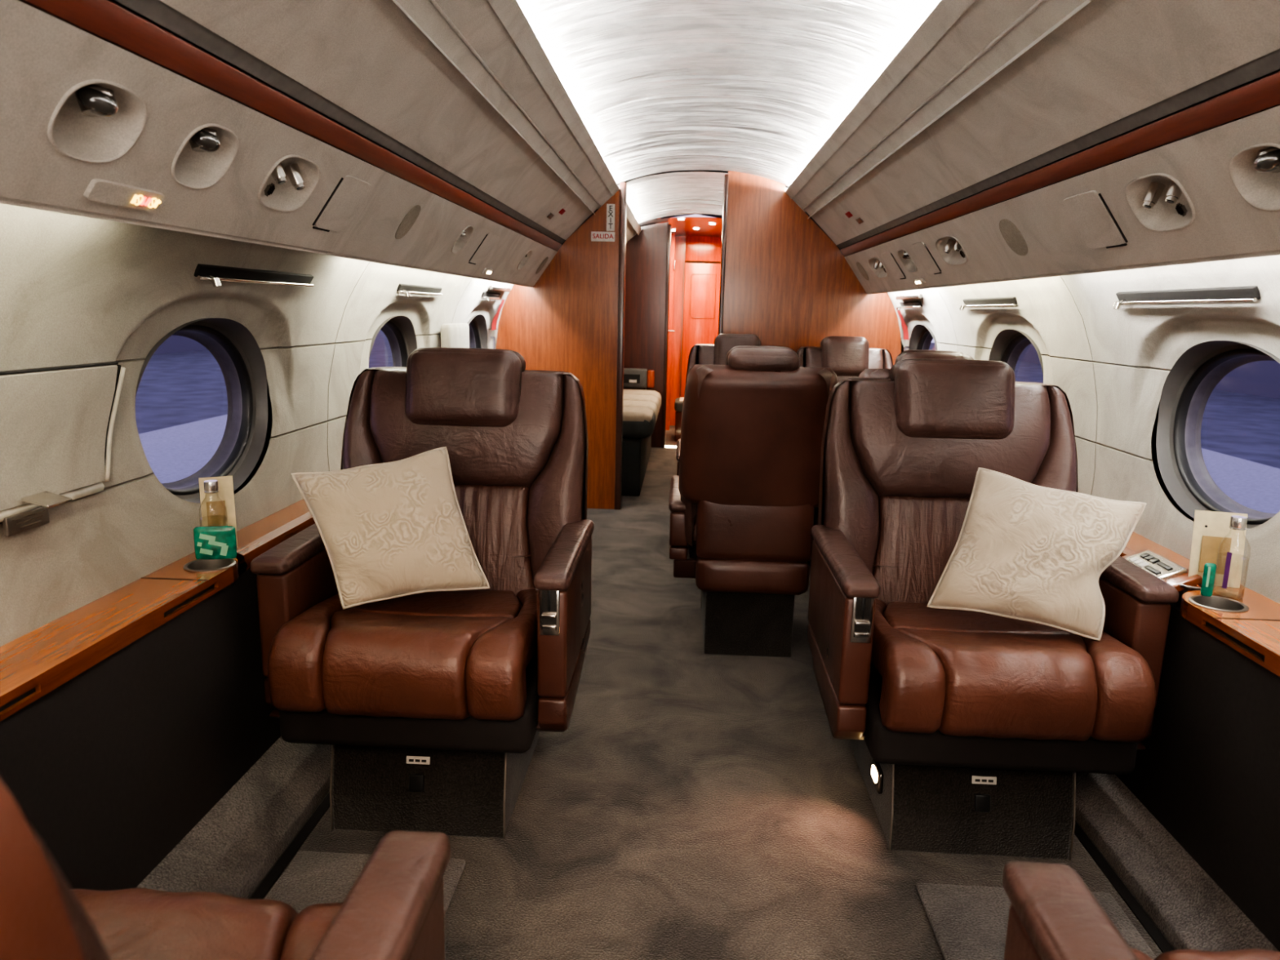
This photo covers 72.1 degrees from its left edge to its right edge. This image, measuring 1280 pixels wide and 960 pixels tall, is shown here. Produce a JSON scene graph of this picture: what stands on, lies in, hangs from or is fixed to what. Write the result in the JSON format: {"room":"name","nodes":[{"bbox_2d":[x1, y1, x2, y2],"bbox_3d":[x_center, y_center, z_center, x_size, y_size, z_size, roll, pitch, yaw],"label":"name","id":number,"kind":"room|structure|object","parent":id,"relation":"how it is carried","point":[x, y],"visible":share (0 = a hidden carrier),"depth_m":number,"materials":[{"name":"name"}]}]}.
{"room":"aircraft cabin","nodes":[
{"label":"aircraft cabin","id":0,"kind":"room"},
{"bbox_2d":[153,335,208,354],"bbox_3d":[-33.494,-9.252,45.888,6.100,6.000,80.000,2,11,3],"label":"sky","id":1,"kind":"structure","parent":0,"point":[174,344],"depth_m":57.24,"materials":[{"name":"blue"}]},
{"bbox_2d":[0,203,514,646],"bbox_3d":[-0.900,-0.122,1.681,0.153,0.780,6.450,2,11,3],"label":"wall","id":2,"kind":"structure","parent":0,"point":[75,290],"depth_m":1.69,"materials":[{"name":"plastic"}]},
{"bbox_2d":[2,491,71,536],"bbox_3d":[-0.945,0.052,1.386,0.054,0.055,0.090,2,11,3],"label":"panel latch","id":3,"kind":"object","parent":2,"relation":"attached to","point":[20,522],"visible":1,"depth_m":1.38,"materials":[{"name":"silver metal"}]},
{"bbox_2d":[0,360,125,522],"bbox_3d":[-0.972,-0.048,1.328,0.031,0.229,0.622,2,11,3],"label":"wall panel","id":4,"kind":"object","parent":2,"relation":"attached to","point":[57,423],"visible":0.98,"depth_m":1.44,"materials":[{"name":"plastic"}]},
{"bbox_2d":[47,79,147,163],"bbox_3d":[-0.699,-0.464,1.129,0.079,0.104,0.162,2,11,3],"label":"light","id":5,"kind":"object","parent":2,"relation":"attached to","point":[95,121],"visible":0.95,"depth_m":1.15,"materials":[{"name":"plastic"}]},
{"bbox_2d":[83,178,165,212],"bbox_3d":[-0.740,-0.409,1.269,0.024,0.030,0.165,2,11,2],"label":"sign","id":6,"kind":"object","parent":2,"relation":"attached to","point":[99,190],"visible":1,"depth_m":1.25,"materials":[{"name":"plastic"}]},
{"bbox_2d":[0,568,280,890],"bbox_3d":[-0.848,0.482,1.794,0.018,0.553,6.450,2,11,3],"label":"wall panel","id":7,"kind":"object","parent":2,"relation":"attached to","point":[111,768],"depth_m":1.52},
{"bbox_2d":[0,498,315,721],"bbox_3d":[-0.886,0.203,1.743,0.136,0.058,6.450,2,11,3],"label":"ledge","id":8,"kind":"object","parent":2,"relation":"attached to","point":[39,661],"visible":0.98,"depth_m":1.48,"materials":[{"name":"brown wood"}]},
{"bbox_2d":[193,525,236,559],"bbox_3d":[-0.870,0.129,1.803,0.080,0.070,0.017,-1,11,-11],"label":"snack packet","id":9,"kind":"object","parent":8,"relation":"on","point":[216,542],"visible":1,"depth_m":1.80,"materials":[{"name":"green plastic"}]},
{"bbox_2d":[198,475,237,547],"bbox_3d":[-0.901,0.071,1.881,0.065,0.154,0.023,-5,12,-28],"label":"menu card","id":10,"kind":"object","parent":8,"relation":"on","point":[214,512],"visible":0.59,"depth_m":1.88,"materials":[{"name":"beige paper"}]},
{"bbox_2d":[206,500,226,526],"bbox_3d":[-0.902,0.084,1.876,0.036,0.077,0.001,-5,7,-28],"label":"print","id":11,"kind":"object","parent":10,"relation":"attached to","point":[216,513],"depth_m":1.87},
{"bbox_2d":[135,318,267,502],"bbox_3d":[-0.990,-0.158,1.975,0.113,0.406,0.556,2,11,3],"label":"window","id":12,"kind":"structure","parent":2,"relation":"in","point":[240,359],"depth_m":2.17,"materials":[{"name":"black plastic"}]},
{"bbox_2d":[171,123,239,189],"bbox_3d":[-0.686,-0.511,1.378,0.079,0.104,0.147,2,11,3],"label":"light","id":13,"kind":"object","parent":2,"relation":"attached to","point":[206,155],"visible":0.7,"depth_m":1.41,"materials":[{"name":"plastic"}]},
{"bbox_2d":[194,263,313,287],"bbox_3d":[-0.859,-0.459,2.017,0.040,0.045,0.540,2,11,3],"label":"handle","id":14,"kind":"object","parent":2,"relation":"attached to","point":[215,274],"visible":1,"depth_m":1.95,"materials":[{"name":"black metal"}]},
{"bbox_2d":[0,196,533,287],"bbox_3d":[-0.763,-0.462,1.609,0.037,0.044,6.450,2,11,3],"label":"trim","id":15,"kind":"structure","parent":2,"relation":"attached to","point":[3,200],"depth_m":1.48,"materials":[{"name":"plastic"}]},
{"bbox_2d":[257,155,320,212],"bbox_3d":[-0.670,-0.567,1.672,0.081,0.107,0.197,2,11,2],"label":"air vent","id":16,"kind":"object","parent":2,"relation":"attached to","point":[292,180],"visible":0.85,"depth_m":1.71,"materials":[{"name":"plastic"}]},
{"bbox_2d":[312,175,371,232],"bbox_3d":[-0.655,-0.606,1.943,0.081,0.113,0.170,2,11,3],"label":"door","id":17,"kind":"structure","parent":2,"relation":"in","point":[347,197],"depth_m":1.93,"materials":[{"name":"plastic"}]},
{"bbox_2d":[368,315,417,367],"bbox_3d":[-0.924,-0.396,3.220,0.113,0.406,0.556,2,11,3],"label":"window","id":18,"kind":"structure","parent":2,"relation":"in","point":[399,331],"depth_m":3.39,"materials":[{"name":"grey plastic"}]},
{"bbox_2d":[395,204,421,239],"bbox_3d":[-0.627,-0.697,2.379,0.065,0.091,0.093,2,11,4],"label":"air vent","id":19,"kind":"object","parent":2,"relation":"attached to","point":[411,217],"visible":1,"depth_m":2.37,"materials":[{"name":"beige fabric"}]},
{"bbox_2d":[396,283,442,297],"bbox_3d":[-0.795,-0.690,3.229,0.040,0.045,0.510,2,11,3],"label":"handle","id":20,"kind":"object","parent":2,"relation":"attached to","point":[406,289],"visible":1,"depth_m":3.17,"materials":[{"name":"silver metal"}]},
{"bbox_2d":[440,323,469,347],"bbox_3d":[-0.802,-0.548,3.832,0.046,0.264,0.362,2,11,3],"label":"panel","id":21,"kind":"object","parent":2,"relation":"attached to","point":[452,335],"visible":0.48,"depth_m":3.73,"materials":[{"name":"plastic"}]},
{"bbox_2d":[467,314,487,348],"bbox_3d":[-0.859,-0.630,4.442,0.113,0.406,0.556,2,11,3],"label":"window","id":22,"kind":"structure","parent":2,"relation":"in","point":[477,323],"depth_m":4.63,"materials":[{"name":"grey plastic"}]},
{"bbox_2d":[468,232,499,264],"bbox_3d":[-0.583,-0.866,3.304,0.081,0.113,0.204,2,11,3],"label":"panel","id":23,"kind":"structure","parent":2,"relation":"in","point":[491,239],"depth_m":3.29,"materials":[{"name":"plastic"}]},
{"bbox_2d":[249,790,332,899],"bbox_3d":[-0.714,0.756,1.839,0.023,0.003,6.450,2,11,3],"label":"trim","id":24,"kind":"structure","parent":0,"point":[270,879],"depth_m":1.81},
{"bbox_2d":[623,222,668,447],"bbox_3d":[-0.204,-1.171,7.158,0.825,1.800,0.060,2,11,3],"label":"wall","id":25,"kind":"structure","parent":0,"point":[646,259],"depth_m":7.07,"materials":[{"name":"brown wood"}]},
{"bbox_2d":[662,224,671,448],"bbox_3d":[0.214,-1.146,7.130,0.026,1.780,0.090,2,11,3],"label":"trim","id":26,"kind":"structure","parent":25,"relation":"attached to","point":[668,238],"depth_m":7.08,"materials":[{"name":"brown wood"}]},
{"bbox_2d":[665,233,675,430],"bbox_3d":[0.261,-1.378,8.185,0.125,1.840,0.218,2,11,3],"label":"door frame","id":27,"kind":"structure","parent":0,"point":[671,331],"depth_m":8.17,"materials":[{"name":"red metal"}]},
{"bbox_2d":[639,217,722,237],"bbox_3d":[0.482,-2.112,7.548,1.200,0.100,1.750,2,11,3],"label":"ceiling","id":28,"kind":"structure","parent":0,"point":[683,228],"depth_m":7.29,"materials":[{"name":"brown wood"}]},
{"bbox_2d":[669,235,706,425],"bbox_3d":[0.508,-1.442,8.546,2.000,1.900,0.040,2,11,3],"label":"wall","id":29,"kind":"structure","parent":0,"point":[680,241],"depth_m":8.52,"materials":[{"name":"red wood"}]},
{"bbox_2d":[679,235,721,397],"bbox_3d":[0.588,-1.430,8.504,0.376,1.805,0.042,2,11,3],"label":"door","id":30,"kind":"structure","parent":29,"relation":"in","point":[701,287],"depth_m":8.42,"materials":[{"name":"red wood"}]},
{"bbox_2d":[496,170,901,509],"bbox_3d":[0.310,-0.729,4.814,2.210,1.841,0.050,2,11,3],"label":"wall","id":31,"kind":"structure","parent":0,"point":[788,284],"depth_m":4.73,"materials":[{"name":"brown wood"}]},
{"bbox_2d":[136,736,333,898],"bbox_3d":[-0.789,0.695,1.832,0.124,0.123,6.450,2,11,3],"label":"trim","id":32,"kind":"structure","parent":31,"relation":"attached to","point":[231,850],"depth_m":1.77,"materials":[{"name":"grey carpet"}]},
{"bbox_2d":[0,0,557,285],"bbox_3d":[-0.678,-0.536,1.590,0.130,0.184,6.450,2,11,3],"label":"overhead service panel","id":33,"kind":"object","parent":31,"relation":"attached to","point":[42,55],"depth_m":1.35,"materials":[{"name":"plastic"}]},
{"bbox_2d":[115,0,564,244],"bbox_3d":[-0.576,-0.674,1.558,0.024,0.024,6.450,2,11,3],"label":"channel","id":34,"kind":"object","parent":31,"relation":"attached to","point":[156,11],"visible":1,"depth_m":1.46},
{"bbox_2d":[160,0,599,239],"bbox_3d":[-0.475,-0.770,1.535,0.182,0.188,6.450,2,11,3],"label":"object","id":35,"kind":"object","parent":31,"relation":"attached to","point":[367,58],"depth_m":1.77,"materials":[{"name":"fabric"}]},
{"bbox_2d":[392,0,595,214],"bbox_3d":[-0.423,-0.854,1.516,0.040,0.100,6.450,2,11,3],"label":"trim","id":36,"kind":"structure","parent":31,"relation":"attached to","point":[397,3],"depth_m":1.98,"materials":[{"name":"white plastic"}]},
{"bbox_2d":[428,0,619,206],"bbox_3d":[-0.327,-0.895,1.503,0.102,0.085,6.450,2,11,3],"label":"trim","id":37,"kind":"structure","parent":31,"relation":"attached to","point":[500,32],"depth_m":2.26,"materials":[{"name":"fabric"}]},
{"bbox_2d":[614,182,626,509],"bbox_3d":[-0.107,-0.707,4.840,0.034,1.775,0.066,2,11,3],"label":"trim","id":38,"kind":"structure","parent":31,"relation":"attached to","point":[623,185],"depth_m":4.80,"materials":[{"name":"brown wood"}]},
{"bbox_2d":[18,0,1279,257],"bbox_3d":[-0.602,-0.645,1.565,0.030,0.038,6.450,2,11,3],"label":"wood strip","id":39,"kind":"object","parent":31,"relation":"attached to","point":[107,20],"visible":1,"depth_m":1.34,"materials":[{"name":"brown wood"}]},
{"bbox_2d":[718,173,728,334],"bbox_3d":[0.436,-0.715,4.809,0.022,1.820,0.066,2,11,3],"label":"trim","id":40,"kind":"structure","parent":31,"relation":"attached to","point":[726,175],"depth_m":4.68,"materials":[{"name":"brown wood"}]},
{"bbox_2d":[785,0,1045,209],"bbox_3d":[0.641,-0.865,1.457,0.102,0.085,6.450,2,11,3],"label":"trim","id":41,"kind":"structure","parent":31,"relation":"attached to","point":[954,32],"depth_m":2.19,"materials":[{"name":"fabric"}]},
{"bbox_2d":[808,0,1092,217],"bbox_3d":[0.735,-0.818,1.461,0.040,0.100,6.450,2,11,3],"label":"trim","id":42,"kind":"structure","parent":31,"relation":"attached to","point":[1086,2],"depth_m":1.90,"materials":[{"name":"white plastic"}]},
{"bbox_2d":[804,0,1279,244],"bbox_3d":[0.784,-0.731,1.475,0.182,0.188,6.450,2,11,3],"label":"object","id":43,"kind":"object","parent":31,"relation":"attached to","point":[1110,61],"depth_m":1.71,"materials":[{"name":"fabric"}]},
{"bbox_2d":[840,71,1279,256],"bbox_3d":[0.906,-0.598,1.494,0.030,0.038,6.450,2,11,3],"label":"wood strip","id":44,"kind":"object","parent":31,"relation":"attached to","point":[1264,93],"visible":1,"depth_m":1.67,"materials":[{"name":"brown wood"}]},
{"bbox_2d":[836,48,1279,248],"bbox_3d":[0.881,-0.629,1.490,0.024,0.024,6.450,2,11,3],"label":"channel","id":45,"kind":"object","parent":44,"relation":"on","point":[1267,64],"visible":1,"depth_m":1.63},
{"bbox_2d":[844,105,1279,293],"bbox_3d":[0.976,-0.484,1.512,0.130,0.184,6.450,2,11,3],"label":"trim","id":46,"kind":"structure","parent":31,"relation":"attached to","point":[1224,224],"depth_m":1.82,"materials":[{"name":"plastic"}]},
{"bbox_2d":[1124,173,1195,231],"bbox_3d":[0.982,-0.526,1.657,0.082,0.108,0.202,2,11,4],"label":"air vent","id":47,"kind":"object","parent":46,"relation":"attached to","point":[1158,202],"visible":0.9,"depth_m":1.69,"materials":[{"name":"plastic"}]},
{"bbox_2d":[1228,142,1279,211],"bbox_3d":[0.966,-0.466,1.343,0.079,0.104,0.164,2,11,2],"label":"light","id":48,"kind":"object","parent":46,"relation":"attached to","point":[1254,171],"visible":0.98,"depth_m":1.40,"materials":[{"name":"plastic"}]},
{"bbox_2d":[248,425,1175,959],"bbox_3d":[0.228,0.414,3.839,2.040,0.040,10.600,2,11,3],"label":"floor","id":49,"kind":"structure","parent":0,"point":[691,803],"depth_m":1.93,"materials":[{"name":"grey carpet"}]},
{"bbox_2d":[0,779,450,959],"bbox_3d":[-0.522,0.476,0.653,0.651,1.010,0.673,2,11,3],"label":"seat","id":50,"kind":"object","parent":49,"relation":"on","point":[393,909],"visible":1,"depth_m":0.80,"materials":[{"name":"leather"}]},
{"bbox_2d":[71,888,297,959],"bbox_3d":[-0.516,0.532,0.883,0.390,0.168,0.241,2,11,3],"label":"seat cushion","id":51,"kind":"object","parent":50,"relation":"on","point":[131,923],"depth_m":0.89,"materials":[{"name":"brown leather"}]},
{"bbox_2d":[264,850,465,916],"bbox_3d":[-0.545,0.843,1.373,0.345,0.014,0.840,2,11,3],"label":"floor mat","id":52,"kind":"object","parent":49,"relation":"on","point":[311,877],"visible":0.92,"depth_m":1.70,"materials":[{"name":"grey carpet"}]},
{"bbox_2d":[249,347,594,838],"bbox_3d":[-0.447,0.219,2.002,0.651,1.009,0.745,2,11,3],"label":"seat","id":53,"kind":"object","parent":49,"relation":"on","point":[432,708],"visible":0.85,"depth_m":1.86,"materials":[{"name":"leather"}]},
{"bbox_2d":[291,446,489,608],"bbox_3d":[-0.539,0.098,1.908,0.398,0.315,0.177,-3,12,-20],"label":"throw pillow","id":54,"kind":"object","parent":53,"relation":"on","point":[393,529],"visible":1,"depth_m":1.87,"materials":[{"name":"beige fabric"}]},
{"bbox_2d":[321,610,511,719],"bbox_3d":[-0.465,0.362,1.773,0.390,0.168,0.241,2,11,3],"label":"seat cushion","id":55,"kind":"object","parent":53,"relation":"on","point":[380,664],"depth_m":1.67,"materials":[{"name":"brown leather"}]},
{"bbox_2d":[342,590,522,618],"bbox_3d":[-0.452,0.307,2.033,0.387,0.098,0.297,2,11,3],"label":"seat cushion","id":56,"kind":"object","parent":53,"relation":"on","point":[462,603],"depth_m":1.96,"materials":[{"name":"brown leather"}]},
{"bbox_2d":[623,368,654,390],"bbox_3d":[-0.020,-0.571,7.106,0.256,0.650,0.148,2,11,3],"label":"console","id":57,"kind":"object","parent":49,"relation":"on","point":[641,379],"visible":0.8,"depth_m":7.00,"materials":[{"name":"black plastic"}]},
{"bbox_2d":[621,389,661,496],"bbox_3d":[-0.225,-0.501,6.128,0.703,0.874,1.745,2,11,3],"label":"seat","id":58,"kind":"object","parent":49,"relation":"on","point":[641,408],"visible":0.38,"depth_m":5.33,"materials":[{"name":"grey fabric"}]},
{"bbox_2d":[622,411,655,438],"bbox_3d":[-0.239,-0.365,5.509,0.666,0.166,0.431,2,11,3],"label":"seat cushion","id":59,"kind":"object","parent":58,"relation":"on","point":[636,424],"depth_m":5.29,"materials":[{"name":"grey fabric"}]},
{"bbox_2d":[622,400,657,422],"bbox_3d":[-0.217,-0.446,5.931,0.666,0.166,0.431,2,11,3],"label":"seat cushion","id":60,"kind":"object","parent":58,"relation":"on","point":[650,405],"depth_m":5.83,"materials":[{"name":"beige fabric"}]},
{"bbox_2d":[622,394,659,413],"bbox_3d":[-0.195,-0.527,6.353,0.666,0.166,0.431,2,11,3],"label":"seat cushion","id":61,"kind":"object","parent":58,"relation":"on","point":[651,398],"depth_m":6.24,"materials":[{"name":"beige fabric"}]},
{"bbox_2d":[622,389,661,407],"bbox_3d":[-0.172,-0.607,6.775,0.666,0.166,0.431,2,11,3],"label":"seat cushion","id":62,"kind":"object","parent":58,"relation":"on","point":[634,392],"depth_m":6.66,"materials":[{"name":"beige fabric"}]},
{"bbox_2d":[675,333,768,475],"bbox_3d":[0.428,-0.159,4.063,0.518,1.009,0.747,2,11,3],"label":"seat","id":63,"kind":"object","parent":49,"relation":"on","point":[716,353],"visible":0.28,"depth_m":4.18,"materials":[{"name":"brown leather"}]},
{"bbox_2d":[668,346,838,657],"bbox_3d":[0.360,0.042,3.014,0.518,1.009,0.747,2,11,3],"label":"seat","id":64,"kind":"object","parent":49,"relation":"on","point":[744,503],"visible":0.95,"depth_m":2.72,"materials":[{"name":"leather"}]},
{"bbox_2d":[796,336,893,551],"bbox_3d":[0.970,-0.142,4.038,0.518,1.009,0.747,2,11,3],"label":"seat","id":65,"kind":"object","parent":49,"relation":"on","point":[847,357],"visible":0.26,"depth_m":4.15,"materials":[{"name":"brown leather"}]},
{"bbox_2d":[857,350,973,377],"bbox_3d":[0.904,0.059,2.989,0.518,1.009,0.747,2,11,3],"label":"seat","id":66,"kind":"object","parent":49,"relation":"on","point":[906,354],"visible":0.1,"depth_m":2.59,"materials":[{"name":"leather"}]},
{"bbox_2d":[807,358,1178,859],"bbox_3d":[0.730,0.251,1.972,0.651,1.009,0.745,2,11,3],"label":"seat","id":67,"kind":"object","parent":49,"relation":"on","point":[978,726],"visible":0.81,"depth_m":1.83,"materials":[{"name":"leather"}]},
{"bbox_2d":[882,601,1074,635],"bbox_3d":[0.732,0.339,2.002,0.387,0.098,0.297,2,11,3],"label":"seat cushion","id":68,"kind":"object","parent":67,"relation":"on","point":[898,615],"depth_m":1.92,"materials":[{"name":"brown leather"}]},
{"bbox_2d":[896,627,1097,741],"bbox_3d":[0.718,0.394,1.743,0.390,0.168,0.241,2,11,3],"label":"seat cushion","id":69,"kind":"object","parent":67,"relation":"on","point":[1039,686],"depth_m":1.64,"materials":[{"name":"brown leather"}]},
{"bbox_2d":[927,467,1146,640],"bbox_3d":[0.822,0.146,1.833,0.391,0.303,0.176,6,12,25],"label":"throw pillow","id":70,"kind":"object","parent":67,"relation":"on","point":[1023,550],"visible":1,"depth_m":1.79,"materials":[{"name":"beige fabric"}]},
{"bbox_2d":[915,883,1156,959],"bbox_3d":[0.708,0.882,1.314,0.375,0.014,0.840,2,11,3],"label":"floor mat","id":71,"kind":"object","parent":49,"relation":"on","point":[967,922],"visible":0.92,"depth_m":1.63,"materials":[{"name":"grey carpet"}]},
{"bbox_2d":[1002,861,1279,959],"bbox_3d":[0.650,0.520,0.562,0.651,1.009,0.745,2,11,3],"label":"seat","id":72,"kind":"object","parent":49,"relation":"on","point":[1054,914],"visible":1,"depth_m":0.78,"materials":[{"name":"brown leather"}]},
{"bbox_2d":[1154,948,1279,959],"bbox_3d":[0.664,0.569,0.828,0.390,0.168,0.241,2,11,3],"label":"seat cushion","id":73,"kind":"object","parent":72,"relation":"on","point":[1246,953],"depth_m":0.89,"materials":[{"name":"brown leather"}]},
{"bbox_2d":[516,0,941,223],"bbox_3d":[0.213,-1.144,2.497,1.200,0.177,8.550,2,11,3],"label":"ceiling","id":74,"kind":"structure","parent":0,"point":[757,87],"depth_m":2.70,"materials":[{"name":"fabric"}]},
{"bbox_2d":[887,254,1279,610],"bbox_3d":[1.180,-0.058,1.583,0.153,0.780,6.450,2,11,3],"label":"wall","id":75,"kind":"structure","parent":0,"point":[1113,366],"depth_m":2.29,"materials":[{"name":"plastic"}]},
{"bbox_2d":[908,324,937,350],"bbox_3d":[1.433,-0.569,4.388,0.113,0.406,0.556,2,11,3],"label":"window","id":76,"kind":"structure","parent":75,"relation":"in","point":[922,336],"depth_m":4.54,"materials":[{"name":"grey plastic"}]},
{"bbox_2d":[911,241,941,274],"bbox_3d":[1.066,-0.826,3.283,0.081,0.113,0.180,2,11,3],"label":"door","id":77,"kind":"structure","parent":75,"relation":"in","point":[920,249],"depth_m":3.27,"materials":[{"name":"plastic"}]},
{"bbox_2d":[934,235,968,265],"bbox_3d":[1.052,-0.775,2.956,0.078,0.102,0.273,2,11,3],"label":"air vent","id":78,"kind":"object","parent":75,"relation":"attached to","point":[952,251],"visible":0.79,"depth_m":3.01,"materials":[{"name":"plastic"}]},
{"bbox_2d":[960,297,1017,310],"bbox_3d":[1.260,-0.641,3.210,0.040,0.045,0.550,2,11,3],"label":"handle","id":79,"kind":"object","parent":75,"relation":"attached to","point":[1000,301],"visible":1,"depth_m":3.18,"materials":[{"name":"silver metal"}]},
{"bbox_2d":[999,218,1027,255],"bbox_3d":[1.018,-0.661,2.399,0.068,0.095,0.130,2,11,1],"label":"speaker","id":80,"kind":"object","parent":75,"relation":"attached to","point":[1011,233],"visible":1,"depth_m":2.39,"materials":[{"name":"beige fabric"}]},
{"bbox_2d":[988,328,1043,373],"bbox_3d":[1.368,-0.336,3.166,0.113,0.406,0.556,2,11,3],"label":"window","id":81,"kind":"structure","parent":75,"relation":"in","point":[1008,344],"depth_m":3.31,"materials":[{"name":"grey plastic"}]},
{"bbox_2d":[867,249,1279,294],"bbox_3d":[1.058,-0.405,1.523,0.037,0.044,6.450,2,11,3],"label":"trim","id":82,"kind":"structure","parent":75,"relation":"attached to","point":[1276,252],"depth_m":1.93,"materials":[{"name":"plastic"}]},
{"bbox_2d":[1062,190,1128,248],"bbox_3d":[0.995,-0.567,1.929,0.081,0.113,0.180,2,11,3],"label":"door","id":83,"kind":"structure","parent":75,"relation":"in","point":[1090,213],"depth_m":1.92,"materials":[{"name":"plastic"}]},
{"bbox_2d":[1112,285,1260,309],"bbox_3d":[1.194,-0.404,1.967,0.040,0.045,0.555,2,11,3],"label":"handle","id":84,"kind":"object","parent":75,"relation":"attached to","point":[1251,293],"visible":1,"depth_m":1.91,"materials":[{"name":"silver metal"}]},
{"bbox_2d":[1115,605,1279,951],"bbox_3d":[1.054,0.541,1.704,0.018,0.553,6.450,2,11,3],"label":"wall panel","id":85,"kind":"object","parent":75,"relation":"attached to","point":[1208,770],"depth_m":1.58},
{"bbox_2d":[1072,772,1279,951],"bbox_3d":[1.010,0.752,1.747,0.078,0.122,6.450,2,11,3],"label":"trim","id":86,"kind":"structure","parent":85,"relation":"attached to","point":[1192,911],"depth_m":1.69,"materials":[{"name":"grey carpet"}]},
{"bbox_2d":[1071,817,1173,953],"bbox_3d":[0.956,0.808,1.760,0.023,0.003,6.450,2,11,3],"label":"trim","id":87,"kind":"structure","parent":86,"relation":"attached to","point":[1157,937],"depth_m":1.73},
{"bbox_2d":[1120,532,1279,676],"bbox_3d":[1.128,0.266,1.648,0.182,0.058,6.450,2,11,3],"label":"ledge","id":88,"kind":"object","parent":75,"relation":"attached to","point":[1250,624],"visible":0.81,"depth_m":1.62,"materials":[{"name":"brown wood"}]},
{"bbox_2d":[1121,547,1202,591],"bbox_3d":[1.103,0.193,1.887,0.081,0.052,0.220,2,11,3],"label":"control panel","id":89,"kind":"object","parent":88,"relation":"attached to","point":[1167,571],"visible":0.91,"depth_m":1.84,"materials":[{"name":"silver metal"}]},
{"bbox_2d":[1200,562,1216,596],"bbox_3d":[1.099,0.193,1.701,0.021,0.067,0.012,4,11,14],"label":"snack packet","id":90,"kind":"object","parent":88,"relation":"on","point":[1210,569],"visible":1,"depth_m":1.70,"materials":[{"name":"green plastic"}]},
{"bbox_2d":[1188,510,1247,588],"bbox_3d":[1.164,0.139,1.774,0.092,0.149,0.020,5,11,17],"label":"menu card","id":91,"kind":"object","parent":88,"relation":"on","point":[1210,527],"visible":0.84,"depth_m":1.77,"materials":[{"name":"beige paper"}]},
{"bbox_2d":[1198,535,1231,574],"bbox_3d":[1.158,0.151,1.772,0.051,0.075,0.002,5,7,17],"label":"print","id":92,"kind":"object","parent":91,"relation":"attached to","point":[1210,544],"depth_m":1.77},
{"bbox_2d":[1215,515,1250,598],"bbox_3d":[1.150,0.148,1.706,0.053,0.158,0.053,2,11,3],"label":"water bottle","id":93,"kind":"object","parent":88,"relation":"on","point":[1237,522],"visible":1,"depth_m":1.69,"materials":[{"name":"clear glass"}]},
{"bbox_2d":[1155,340,1279,529],"bbox_3d":[1.302,-0.097,1.921,0.113,0.406,0.556,2,11,3],"label":"window","id":94,"kind":"structure","parent":75,"relation":"in","point":[1188,387],"depth_m":2.12,"materials":[{"name":"grey plastic"}]},
{"bbox_2d":[1017,342,1279,399],"bbox_3d":[32.074,-6.661,37.802,6.050,6.800,70.000,2,11,3],"label":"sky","id":95,"kind":"structure","parent":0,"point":[1259,378],"depth_m":42.10,"materials":[{"name":"blue"}]},
{"bbox_3d":[-0.576,-0.913,6.942,0.220,1.360,4.100,2,11,3],"label":"wall","id":96,"kind":"structure","parent":0,"visible":0},
{"bbox_2d":[626,202,641,243],"bbox_3d":[-0.283,-1.556,5.875,0.466,0.438,2.280,2,11,3],"label":"trim","id":97,"kind":"structure","parent":96,"relation":"attached to","point":[633,227],"depth_m":6.30,"materials":[{"name":"plastic"}]},
{"label":"outside","id":98,"kind":"structure","parent":0,"visible":0},
{"bbox_2d":[135,329,1279,468],"bbox_3d":[1.552,-2.378,30.048,180.000,0.001,180.000,2,11,3],"label":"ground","id":99,"kind":"structure","parent":98,"point":[181,388],"depth_m":31.95,"materials":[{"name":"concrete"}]},
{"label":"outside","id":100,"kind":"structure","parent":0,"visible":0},
{"bbox_2d":[138,414,227,483],"bbox_3d":[-2.631,0.068,6.372,3.430,0.400,9.800,2,11,3],"label":"aircraft wing","id":101,"kind":"object","parent":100,"point":[175,453],"visible":0.11,"depth_m":7.18,"materials":[{"name":"metal"}]},
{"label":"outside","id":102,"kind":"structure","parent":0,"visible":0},
{"bbox_2d":[1201,448,1279,513],"bbox_3d":[3.329,0.253,6.090,3.430,0.400,9.800,2,11,3],"label":"aircraft wing","id":103,"kind":"object","parent":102,"point":[1255,486],"visible":0.11,"depth_m":6.69,"materials":[{"name":"metal"}]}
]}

